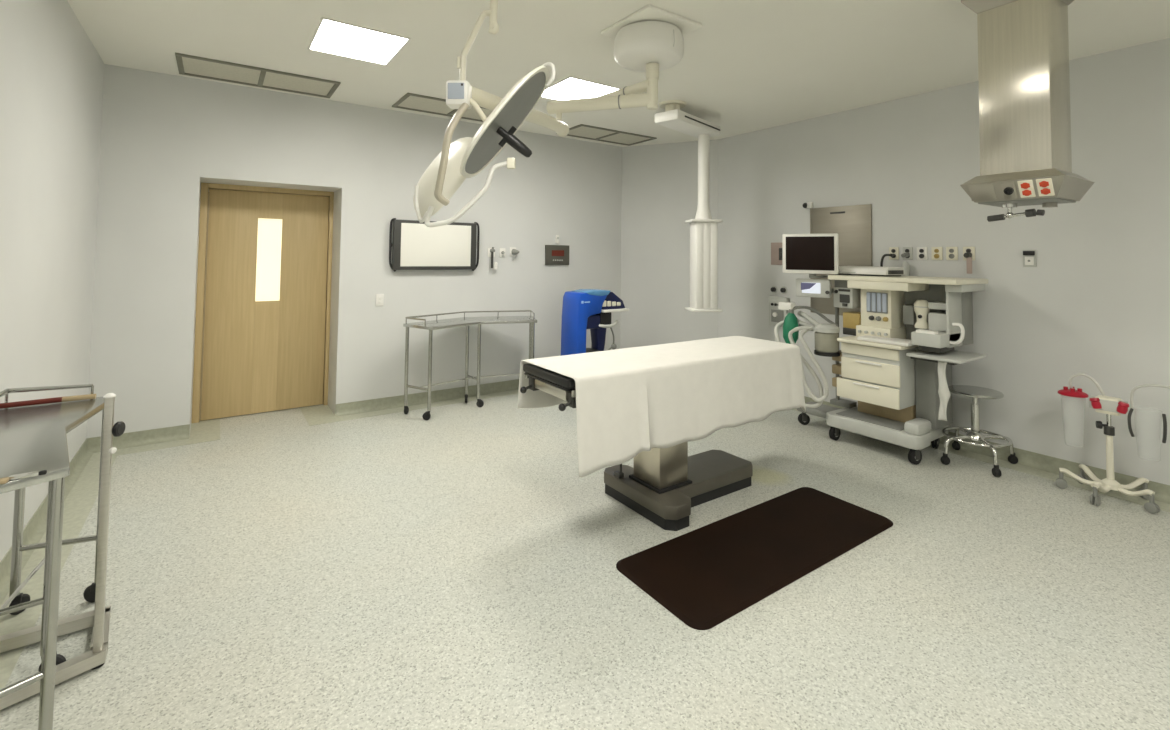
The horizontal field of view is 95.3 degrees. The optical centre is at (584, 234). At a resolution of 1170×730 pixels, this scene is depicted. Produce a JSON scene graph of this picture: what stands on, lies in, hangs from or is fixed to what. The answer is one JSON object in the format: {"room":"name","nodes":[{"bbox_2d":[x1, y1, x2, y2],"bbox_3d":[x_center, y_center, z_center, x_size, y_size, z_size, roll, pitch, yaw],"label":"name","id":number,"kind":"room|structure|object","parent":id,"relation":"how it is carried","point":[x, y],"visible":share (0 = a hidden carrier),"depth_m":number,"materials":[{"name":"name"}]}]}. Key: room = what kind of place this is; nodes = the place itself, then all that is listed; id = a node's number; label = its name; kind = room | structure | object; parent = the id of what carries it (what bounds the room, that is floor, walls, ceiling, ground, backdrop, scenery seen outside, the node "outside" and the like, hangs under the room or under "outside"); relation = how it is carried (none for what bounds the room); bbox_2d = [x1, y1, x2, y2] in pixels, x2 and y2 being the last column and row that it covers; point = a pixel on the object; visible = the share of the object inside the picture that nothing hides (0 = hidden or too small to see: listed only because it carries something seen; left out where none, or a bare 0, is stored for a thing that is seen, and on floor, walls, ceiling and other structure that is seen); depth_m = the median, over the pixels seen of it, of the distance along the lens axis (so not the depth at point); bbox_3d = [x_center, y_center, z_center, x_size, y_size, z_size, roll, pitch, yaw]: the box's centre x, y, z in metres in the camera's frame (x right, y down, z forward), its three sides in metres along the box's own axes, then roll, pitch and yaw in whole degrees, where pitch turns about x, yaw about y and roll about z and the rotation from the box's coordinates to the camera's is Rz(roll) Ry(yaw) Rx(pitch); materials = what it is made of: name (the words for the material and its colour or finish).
{"room":"operating room","nodes":[
{"label":"operating room","id":0,"kind":"room"},
{"bbox_2d":[0,0,103,561],"bbox_3d":[-1.296,0.038,0.450,0.120,2.933,8.857,2,-3,-35],"label":"wall","id":1,"kind":"structure","parent":0,"point":[52,73],"depth_m":2.82,"materials":[{"name":"paint"}]},
{"bbox_2d":[0,438,92,605],"bbox_3d":[-1.242,1.453,0.441,0.050,0.105,8.617,2,-3,-35],"label":"baseboard","id":2,"kind":"structure","parent":1,"relation":"attached to","point":[33,532],"depth_m":2.83,"materials":[{"name":"plastic"}]},
{"bbox_2d":[0,455,116,688],"bbox_3d":[-1.162,1.508,0.495,0.155,0.002,8.617,2,-3,-35],"label":"trim","id":3,"kind":"structure","parent":1,"relation":"attached to","point":[79,502],"depth_m":2.60,"materials":[{"name":"plastic"}]},
{"bbox_2d":[87,64,621,437],"bbox_3d":[-1.784,0.245,5.733,5.336,2.933,0.633,2,-3,-35],"label":"wall","id":4,"kind":"structure","parent":0,"point":[164,136],"depth_m":5.05,"materials":[{"name":"paint"}]},
{"bbox_2d":[87,424,189,452],"bbox_3d":[-3.445,1.578,4.124,0.619,0.105,0.050,2,-3,-35],"label":"baseboard","id":5,"kind":"structure","parent":4,"relation":"attached to","point":[168,434],"depth_m":4.15,"materials":[{"name":"plastic"}]},
{"bbox_2d":[90,439,188,458],"bbox_3d":[-3.390,1.626,4.041,0.619,0.002,0.155,2,-3,-35],"label":"trim","id":6,"kind":"structure","parent":4,"relation":"attached to","point":[185,441],"depth_m":4.07,"materials":[{"name":"plastic"}]},
{"bbox_2d":[188,419,219,444],"bbox_3d":[-3.190,1.645,4.476,0.205,0.004,0.643,2,-3,-35],"label":"trim","id":7,"kind":"structure","parent":4,"relation":"attached to","point":[208,430],"depth_m":4.45,"materials":[{"name":"plastic"}]},
{"bbox_2d":[191,183,333,422],"bbox_3d":[-3.004,0.611,5.040,1.087,2.120,0.084,2,-3,-35],"label":"door","id":8,"kind":"structure","parent":4,"relation":"in","point":[264,272],"depth_m":5.01,"materials":[{"name":"brown wood"}]},
{"bbox_2d":[300,405,338,425],"bbox_3d":[-2.480,1.673,4.967,0.242,0.004,0.643,2,-3,-35],"label":"trim","id":9,"kind":"structure","parent":4,"relation":"attached to","point":[319,414],"depth_m":4.93,"materials":[{"name":"plastic"}]},
{"bbox_2d":[376,294,383,305],"bbox_3d":[-1.994,0.633,5.182,0.074,0.116,0.013,2,-3,-35],"label":"light switch","id":10,"kind":"object","parent":4,"relation":"attached to","point":[379,297],"visible":1,"depth_m":5.18,"materials":[{"name":"white plastic"}]},
{"bbox_2d":[335,379,518,420],"bbox_3d":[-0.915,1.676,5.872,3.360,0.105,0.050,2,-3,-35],"label":"baseboard","id":11,"kind":"structure","parent":4,"relation":"attached to","point":[349,408],"depth_m":5.37,"materials":[{"name":"plastic"}]},
{"bbox_2d":[389,218,479,271],"bbox_3d":[-1.532,0.112,5.480,0.940,0.530,0.076,2,-3,-35],"label":"wall screen","id":12,"kind":"object","parent":4,"relation":"attached to","point":[415,245],"visible":1,"depth_m":5.42,"materials":[{"name":"grey plastic"}]},
{"bbox_2d":[488,247,497,269],"bbox_3d":[-1.008,0.260,5.842,0.103,0.250,0.070,2,-3,-35],"label":"outlet","id":13,"kind":"object","parent":4,"relation":"attached to","point":[491,251],"visible":1,"depth_m":5.83,"materials":[{"name":"white plastic"}]},
{"bbox_2d":[493,262,497,269],"bbox_3d":[-0.985,0.340,5.849,0.052,0.090,0.052,2,-3,-35],"label":"bottle","id":14,"kind":"object","parent":13,"relation":"on","point":[495,264],"depth_m":5.83,"materials":[{"name":"white plastic"}]},
{"bbox_2d":[499,248,504,256],"bbox_3d":[-0.909,0.199,5.924,0.070,0.100,0.050,2,-3,-35],"label":"outlet","id":15,"kind":"object","parent":4,"relation":"attached to","point":[502,250],"visible":1,"depth_m":5.93,"materials":[{"name":"white plastic"}]},
{"bbox_2d":[510,247,518,259],"bbox_3d":[-0.790,0.213,5.988,0.088,0.140,0.089,2,-3,-35],"label":"outlet","id":16,"kind":"object","parent":4,"relation":"attached to","point":[513,251],"visible":1,"depth_m":5.99,"materials":[{"name":"white plastic"}]},
{"bbox_2d":[545,245,568,264],"bbox_3d":[-0.328,0.242,6.339,0.330,0.236,0.028,2,-3,-35],"label":"timer","id":17,"kind":"object","parent":4,"relation":"attached to","point":[554,254],"visible":1,"depth_m":6.33,"materials":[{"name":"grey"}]},
{"bbox_2d":[0,394,1169,729],"bbox_3d":[0.895,1.655,2.317,5.949,0.100,9.520,2,-3,-35],"label":"floor","id":18,"kind":"structure","parent":0,"point":[454,569],"depth_m":2.34,"materials":[{"name":"plastic"}]},
{"bbox_2d":[0,384,114,729],"bbox_3d":[-1.935,1.087,1.800,0.401,0.930,1.216,2,-3,-35],"label":"table","id":19,"kind":"object","parent":18,"relation":"on","point":[33,438],"visible":0.79,"depth_m":1.76,"materials":[{"name":"metal"}]},
{"bbox_2d":[0,470,46,484],"bbox_3d":[-1.559,0.671,1.475,0.095,0.012,0.036,2,-3,-35],"label":"clamp","id":20,"kind":"object","parent":19,"relation":"on","point":[5,480],"visible":1,"depth_m":1.48,"materials":[{"name":"silver metal"}]},
{"bbox_2d":[0,394,95,408],"bbox_3d":[-2.232,0.688,2.201,0.316,0.022,0.027,2,-3,-35],"label":"rod","id":21,"kind":"object","parent":19,"relation":"on","point":[88,396],"visible":1,"depth_m":2.20,"materials":[{"name":"red paint"}]},
{"bbox_2d":[0,393,124,709],"bbox_3d":[-1.951,1.067,1.884,0.483,0.976,0.480,2,-3,-35],"label":"stand","id":22,"kind":"object","parent":18,"relation":"on","point":[99,618],"visible":0.99,"depth_m":1.94,"materials":[{"name":"metal"}]},
{"bbox_2d":[403,310,536,419],"bbox_3d":[-1.112,1.250,5.358,1.387,0.910,0.608,2,-3,-35],"label":"table","id":23,"kind":"object","parent":18,"relation":"on","point":[436,324],"visible":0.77,"depth_m":5.25,"materials":[{"name":"metal"}]},
{"bbox_2d":[560,289,628,355],"bbox_3d":[0.106,1.164,5.773,0.680,1.140,0.348,2,-3,-35],"label":"machine","id":24,"kind":"object","parent":18,"relation":"on","point":[582,309],"visible":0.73,"depth_m":5.63,"materials":[{"name":"blue plastic"}]},
{"bbox_2d":[602,292,624,309],"bbox_3d":[0.195,0.713,5.847,0.424,0.219,0.292,2,-3,-35],"label":"hood","id":25,"kind":"object","parent":24,"relation":"attached to","point":[610,301],"depth_m":5.74,"materials":[{"name":"blue plastic"}]},
{"bbox_2d":[601,308,628,312],"bbox_3d":[0.253,0.822,5.876,0.345,0.027,0.325,2,-3,-35],"label":"tray","id":26,"kind":"object","parent":24,"relation":"on","point":[603,310],"depth_m":5.73,"materials":[{"name":"white plastic"}]},
{"bbox_2d":[520,363,752,530],"bbox_3d":[0.545,1.200,3.349,1.912,0.880,0.650,2,-3,-35],"label":"table","id":27,"kind":"object","parent":18,"relation":"on","point":[662,485],"visible":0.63,"depth_m":3.18,"materials":[{"name":"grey metal"}]},
{"bbox_2d":[523,363,574,388],"bbox_3d":[-0.029,0.762,2.985,0.467,0.046,0.486,2,-3,-35],"label":"cushion","id":28,"kind":"object","parent":27,"relation":"on","point":[552,378],"depth_m":2.82,"materials":[{"name":"black leather"}]},
{"bbox_2d":[517,336,805,476],"bbox_3d":[0.592,0.981,3.408,1.965,0.468,0.682,2,-3,-35],"label":"drape","id":29,"kind":"object","parent":27,"relation":"on","point":[631,401],"visible":0.96,"depth_m":3.07,"materials":[{"name":"white fabric"}]},
{"bbox_2d":[616,487,892,629],"bbox_3d":[0.954,1.617,2.817,1.617,0.015,0.583,2,-3,-35],"label":"floor mat","id":30,"kind":"object","parent":18,"relation":"on","point":[707,575],"visible":1,"depth_m":2.67,"materials":[{"name":"brown rubber"}]},
{"bbox_2d":[774,233,987,464],"bbox_3d":[2.358,0.844,4.338,0.854,1.711,1.348,2,-3,-35],"label":"machine","id":31,"kind":"object","parent":18,"relation":"on","point":[899,358],"visible":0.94,"depth_m":4.20,"materials":[{"name":"grey plastic"}]},
{"bbox_2d":[782,233,838,273],"bbox_3d":[1.955,0.164,4.632,0.226,0.345,0.426,2,-3,-35],"label":"patient monitor","id":32,"kind":"object","parent":31,"relation":"on","point":[801,253],"depth_m":4.60,"materials":[{"name":"white plastic"}]},
{"bbox_2d":[809,274,839,399],"bbox_3d":[2.107,0.887,4.689,0.310,1.150,0.119,2,-3,-35],"label":"pole","id":33,"kind":"object","parent":31,"relation":"on","point":[817,287],"depth_m":4.64,"materials":[{"name":"plastic"}]},
{"bbox_2d":[814,323,839,356],"bbox_3d":[2.050,0.887,4.517,0.200,0.255,0.200,2,-3,-35],"label":"canister","id":34,"kind":"object","parent":31,"relation":"on","point":[826,335],"depth_m":4.44,"materials":[{"name":"grey plastic"}]},
{"bbox_2d":[832,363,840,374],"bbox_3d":[2.300,1.143,4.597,0.420,0.075,0.120,2,-3,-35],"label":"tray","id":35,"kind":"object","parent":31,"relation":"on","point":[836,368],"depth_m":4.49,"materials":[{"name":"beige paint"}]},
{"bbox_2d":[832,350,841,361],"bbox_3d":[2.302,1.034,4.601,0.420,0.075,0.120,2,-3,-35],"label":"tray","id":36,"kind":"object","parent":31,"relation":"on","point":[838,358],"depth_m":4.48,"materials":[{"name":"beige paint"}]},
{"bbox_2d":[832,376,841,386],"bbox_3d":[2.299,1.253,4.592,0.420,0.075,0.120,2,-3,-35],"label":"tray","id":37,"kind":"object","parent":31,"relation":"on","point":[834,380],"depth_m":4.51,"materials":[{"name":"beige paint"}]},
{"bbox_2d":[835,266,903,276],"bbox_3d":[2.391,0.306,4.514,0.279,0.076,0.473,2,-3,-32],"label":"medical device","id":38,"kind":"object","parent":31,"relation":"on","point":[843,270],"visible":0.83,"depth_m":4.38,"materials":[{"name":"plastic"}]},
{"bbox_2d":[837,336,918,349],"bbox_3d":[2.448,0.861,4.328,0.600,0.030,0.505,2,-3,-35],"label":"countertop","id":39,"kind":"structure","parent":31,"relation":"on","point":[849,339],"depth_m":4.13,"materials":[{"name":"beige plastic"}]},
{"bbox_2d":[828,275,987,284],"bbox_3d":[2.572,0.358,4.300,0.580,0.037,0.960,2,-3,-35],"label":"shelf","id":40,"kind":"object","parent":31,"relation":"attached to","point":[849,279],"depth_m":4.10,"materials":[{"name":"beige plastic"}]},
{"bbox_2d":[901,261,909,275],"bbox_3d":[2.773,0.306,4.611,0.070,0.150,0.072,2,-3,-35],"label":"bottle","id":41,"kind":"object","parent":40,"relation":"on","point":[905,264],"depth_m":4.58,"materials":[{"name":"grey plastic"}]},
{"bbox_2d":[906,350,986,363],"bbox_3d":[2.684,0.895,3.958,0.470,0.024,0.360,2,-3,-35],"label":"shelf","id":42,"kind":"object","parent":31,"relation":"attached to","point":[950,357],"depth_m":3.88,"materials":[{"name":"grey plastic"}]},
{"bbox_2d":[940,385,1017,476],"bbox_3d":[2.909,1.424,3.959,0.482,0.535,0.436,3,-3,-45],"label":"stool","id":43,"kind":"object","parent":18,"relation":"on","point":[975,392],"visible":0.98,"depth_m":3.93,"materials":[{"name":"metal"}]},
{"bbox_2d":[1055,395,1159,513],"bbox_3d":[3.318,1.356,3.400,0.450,0.634,0.481,2,-3,-35],"label":"trolley","id":44,"kind":"object","parent":18,"relation":"on","point":[1108,405],"visible":1,"depth_m":3.38,"materials":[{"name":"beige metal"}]},
{"bbox_2d":[1058,373,1104,397],"bbox_3d":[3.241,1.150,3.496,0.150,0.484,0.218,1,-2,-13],"label":"lid","id":45,"kind":"object","parent":44,"relation":"hanging from","point":[1065,391],"visible":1,"depth_m":3.50,"materials":[{"name":"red plastic"}]},
{"bbox_2d":[1127,384,1169,442],"bbox_3d":[3.490,1.138,3.210,0.124,0.460,0.305,2,-3,-35],"label":"hose","id":46,"kind":"object","parent":44,"relation":"hanging from","point":[1135,388],"visible":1,"depth_m":3.29,"materials":[{"name":"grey plastic"}]},
{"bbox_2d":[67,0,1169,146],"bbox_3d":[0.928,-1.376,2.440,5.949,0.100,9.520,2,-3,-35],"label":"ceiling","id":47,"kind":"structure","parent":0,"point":[751,65],"depth_m":3.61,"materials":[{"name":"paint"}]},
{"bbox_2d":[175,52,340,97],"bbox_3d":[-2.643,-1.280,4.357,1.100,0.014,0.524,2,-3,-35],"label":"ceiling vent","id":48,"kind":"object","parent":47,"relation":"in","point":[189,65],"visible":1,"depth_m":4.32,"materials":[{"name":"metal"}]},
{"bbox_2d":[307,17,410,65],"bbox_3d":[-1.550,-1.301,3.636,0.540,0.006,0.610,2,-3,-35],"label":"recessed light","id":49,"kind":"object","parent":47,"relation":"in","point":[333,37],"visible":1,"depth_m":3.60,"materials":[{"name":"white plastic"}]},
{"bbox_2d":[392,93,491,121],"bbox_3d":[-1.267,-1.229,5.247,1.100,0.014,0.524,2,-3,-35],"label":"ceiling vent","id":50,"kind":"object","parent":47,"relation":"in","point":[409,101],"visible":0.51,"depth_m":5.16,"materials":[{"name":"metal"}]},
{"bbox_2d":[413,0,701,226],"bbox_3d":[-0.133,-0.660,3.057,1.624,1.304,0.916,3,-3,-41],"label":"lamp","id":51,"kind":"object","parent":47,"relation":"hanging from","point":[649,40],"visible":1,"depth_m":2.71,"materials":[{"name":"metal"}]},
{"bbox_2d":[542,76,620,99],"bbox_3d":[-0.071,-1.244,4.652,0.540,0.006,0.610,2,-3,-35],"label":"recessed light","id":52,"kind":"object","parent":47,"relation":"in","point":[570,87],"visible":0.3,"depth_m":4.58,"materials":[{"name":"white plastic"}]},
{"bbox_2d":[567,124,656,145],"bbox_3d":[0.262,-1.170,6.303,1.100,0.014,0.524,2,-3,-35],"label":"ceiling vent","id":53,"kind":"object","parent":47,"relation":"in","point":[580,131],"visible":0.85,"depth_m":6.29,"materials":[{"name":"metal"}]},
{"bbox_2d":[655,100,722,311],"bbox_3d":[1.011,-0.228,5.219,0.925,1.968,0.388,3,-3,-44],"label":"pendant","id":54,"kind":"object","parent":47,"relation":"hanging from","point":[703,229],"visible":1,"depth_m":5.28,"materials":[{"name":"white metal"}]},
{"bbox_2d":[960,0,1094,221],"bbox_3d":[2.302,-0.684,2.796,0.416,1.225,0.436,2,-3,-33],"label":"column","id":55,"kind":"structure","parent":47,"relation":"hanging from","point":[1024,80],"depth_m":2.70,"materials":[{"name":"metal"}]},
{"bbox_2d":[1004,187,1013,194],"bbox_3d":[2.131,-0.221,2.681,0.027,0.040,0.040,2,-3,-33],"label":"socket","id":56,"kind":"object","parent":55,"relation":"attached to","point":[1007,190],"depth_m":2.68,"materials":[{"name":"black plastic"}]},
{"bbox_2d":[1001,182,1017,197],"bbox_3d":[2.137,-0.224,2.685,0.042,0.076,0.056,2,-3,-33],"label":"outlet plate","id":57,"kind":"object","parent":55,"relation":"attached to","point":[1008,189],"depth_m":2.68,"materials":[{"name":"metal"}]},
{"bbox_2d":[1020,183,1029,188],"bbox_3d":[2.164,-0.241,2.619,0.019,0.031,0.036,2,-3,-33],"label":"socket","id":58,"kind":"object","parent":55,"relation":"attached to","point":[1022,185],"depth_m":2.62,"materials":[{"name":"red plastic"}]},
{"bbox_2d":[1017,180,1035,197],"bbox_3d":[2.175,-0.226,2.626,0.044,0.081,0.060,2,-3,-33],"label":"outlet plate","id":59,"kind":"object","parent":55,"relation":"attached to","point":[1025,188],"depth_m":2.62,"materials":[{"name":"beige plastic"}]},
{"bbox_2d":[1022,190,1031,195],"bbox_3d":[2.178,-0.207,2.627,0.019,0.031,0.036,2,-3,-33],"label":"socket","id":60,"kind":"object","parent":55,"relation":"attached to","point":[1024,192],"depth_m":2.62,"materials":[{"name":"red plastic"}]},
{"bbox_2d":[1039,181,1048,186],"bbox_3d":[2.204,-0.243,2.558,0.019,0.031,0.036,2,-3,-33],"label":"socket","id":61,"kind":"object","parent":55,"relation":"attached to","point":[1041,183],"depth_m":2.56,"materials":[{"name":"red plastic"}]},
{"bbox_2d":[1036,178,1054,195],"bbox_3d":[2.215,-0.228,2.565,0.044,0.081,0.060,2,-3,-33],"label":"outlet plate","id":62,"kind":"object","parent":55,"relation":"attached to","point":[1044,186],"depth_m":2.56,"materials":[{"name":"beige plastic"}]},
{"bbox_2d":[1041,188,1050,194],"bbox_3d":[2.218,-0.209,2.566,0.019,0.031,0.036,2,-3,-33],"label":"socket","id":63,"kind":"object","parent":55,"relation":"attached to","point":[1044,191],"depth_m":2.56,"materials":[{"name":"red plastic"}]},
{"bbox_2d":[620,139,717,348],"bbox_3d":[1.047,0.316,6.736,0.763,2.933,1.177,2,-3,-35],"label":"wall","id":64,"kind":"structure","parent":0,"point":[660,181],"depth_m":6.70,"materials":[{"name":"paint"}]},
{"bbox_2d":[792,408,1169,511],"bbox_3d":[3.631,1.667,3.165,0.155,0.003,7.560,2,-3,-35],"label":"trim","id":65,"kind":"structure","parent":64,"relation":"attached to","point":[1043,474],"depth_m":3.74,"materials":[{"name":"plastic"}]},
{"bbox_2d":[718,38,1169,484],"bbox_3d":[3.826,0.207,3.287,0.120,2.933,7.700,2,-3,-35],"label":"wall","id":66,"kind":"structure","parent":0,"point":[1095,303],"depth_m":3.98,"materials":[{"name":"paint"}]},
{"bbox_2d":[771,286,777,292],"bbox_3d":[2.021,0.588,5.729,0.048,0.079,0.080,2,-3,-35],"label":"gas valve","id":67,"kind":"object","parent":66,"relation":"attached to","point":[774,289],"visible":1,"depth_m":5.71,"materials":[{"name":"grey plastic"}]},
{"bbox_2d":[771,242,781,264],"bbox_3d":[2.069,0.202,5.684,0.045,0.240,0.210,2,-3,-35],"label":"wall box","id":68,"kind":"object","parent":66,"relation":"attached to","point":[776,248],"visible":0.64,"depth_m":5.71,"materials":[{"name":"grey plastic"}]},
{"bbox_2d":[779,248,781,259],"bbox_3d":[2.077,0.205,5.656,0.027,0.130,0.055,2,-3,-35],"label":"switch","id":69,"kind":"object","parent":68,"relation":"attached to","point":[780,249],"depth_m":5.66,"materials":[{"name":"grey plastic"}]},
{"bbox_2d":[769,296,789,326],"bbox_3d":[2.049,0.815,5.644,0.085,0.310,0.220,2,-3,-35],"label":"panel","id":70,"kind":"object","parent":66,"relation":"attached to","point":[776,315],"visible":0.7,"depth_m":5.64,"materials":[{"name":"grey plastic"}]},
{"bbox_2d":[780,286,786,293],"bbox_3d":[2.089,0.585,5.631,0.048,0.079,0.080,2,-3,-35],"label":"gas valve","id":71,"kind":"object","parent":66,"relation":"attached to","point":[783,289],"visible":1,"depth_m":5.62,"materials":[{"name":"grey plastic"}]},
{"bbox_2d":[803,202,812,207],"bbox_3d":[2.265,-0.302,5.429,0.056,0.060,0.100,2,-3,-35],"label":"wall fixture","id":72,"kind":"object","parent":66,"relation":"attached to","point":[808,204],"visible":1,"depth_m":5.41,"materials":[{"name":"white plastic"}]},
{"bbox_2d":[810,204,871,315],"bbox_3d":[2.458,0.249,5.143,0.018,1.050,0.616,2,-3,-35],"label":"wall panel","id":73,"kind":"object","parent":66,"relation":"attached to","point":[852,223],"visible":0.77,"depth_m":5.10,"materials":[{"name":"grey plastic"}]},
{"bbox_2d":[880,247,898,266],"bbox_3d":[2.698,0.312,4.725,0.138,0.405,0.076,1,-2,-5],"label":"outlet","id":74,"kind":"object","parent":66,"relation":"attached to","point":[893,254],"visible":0.78,"depth_m":4.72,"materials":[{"name":"beige plastic"}]},
{"bbox_2d":[901,247,912,275],"bbox_3d":[2.722,0.228,4.578,0.203,0.241,0.084,2,-3,-35],"label":"outlet","id":75,"kind":"object","parent":66,"relation":"attached to","point":[907,254],"visible":0.93,"depth_m":4.54,"materials":[{"name":"grey plastic"}]},
{"bbox_2d":[917,247,927,259],"bbox_3d":[2.872,0.159,4.544,0.023,0.110,0.084,2,-3,-35],"label":"outlet","id":76,"kind":"object","parent":66,"relation":"attached to","point":[922,254],"visible":1,"depth_m":4.54,"materials":[{"name":"white plastic"}]},
{"bbox_2d":[931,247,942,259],"bbox_3d":[2.937,0.156,4.450,0.023,0.110,0.084,2,-3,-35],"label":"outlet","id":77,"kind":"object","parent":66,"relation":"attached to","point":[937,252],"visible":1,"depth_m":4.44,"materials":[{"name":"beige plastic"}]},
{"bbox_2d":[946,247,957,259],"bbox_3d":[3.000,0.153,4.359,0.023,0.110,0.084,2,-3,-35],"label":"outlet","id":78,"kind":"object","parent":66,"relation":"attached to","point":[951,252],"visible":1,"depth_m":4.35,"materials":[{"name":"beige plastic"}]},
{"bbox_2d":[963,247,974,273],"bbox_3d":[3.062,0.204,4.231,0.062,0.206,0.076,2,-3,-35],"label":"outlet","id":79,"kind":"object","parent":66,"relation":"attached to","point":[968,252],"visible":1,"depth_m":4.21,"materials":[{"name":"beige plastic"}]},
{"bbox_2d":[804,396,1169,503],"bbox_3d":[3.712,1.619,3.223,0.050,0.105,7.560,2,-3,-35],"label":"baseboard","id":80,"kind":"structure","parent":66,"relation":"attached to","point":[1034,460],"depth_m":3.82,"materials":[{"name":"plastic"}]},
{"bbox_2d":[1023,250,1036,266],"bbox_3d":[3.284,0.174,3.940,0.030,0.126,0.080,2,-3,-35],"label":"wall socket","id":81,"kind":"object","parent":66,"relation":"attached to","point":[1029,256],"visible":1,"depth_m":3.93,"materials":[{"name":"grey plastic"}]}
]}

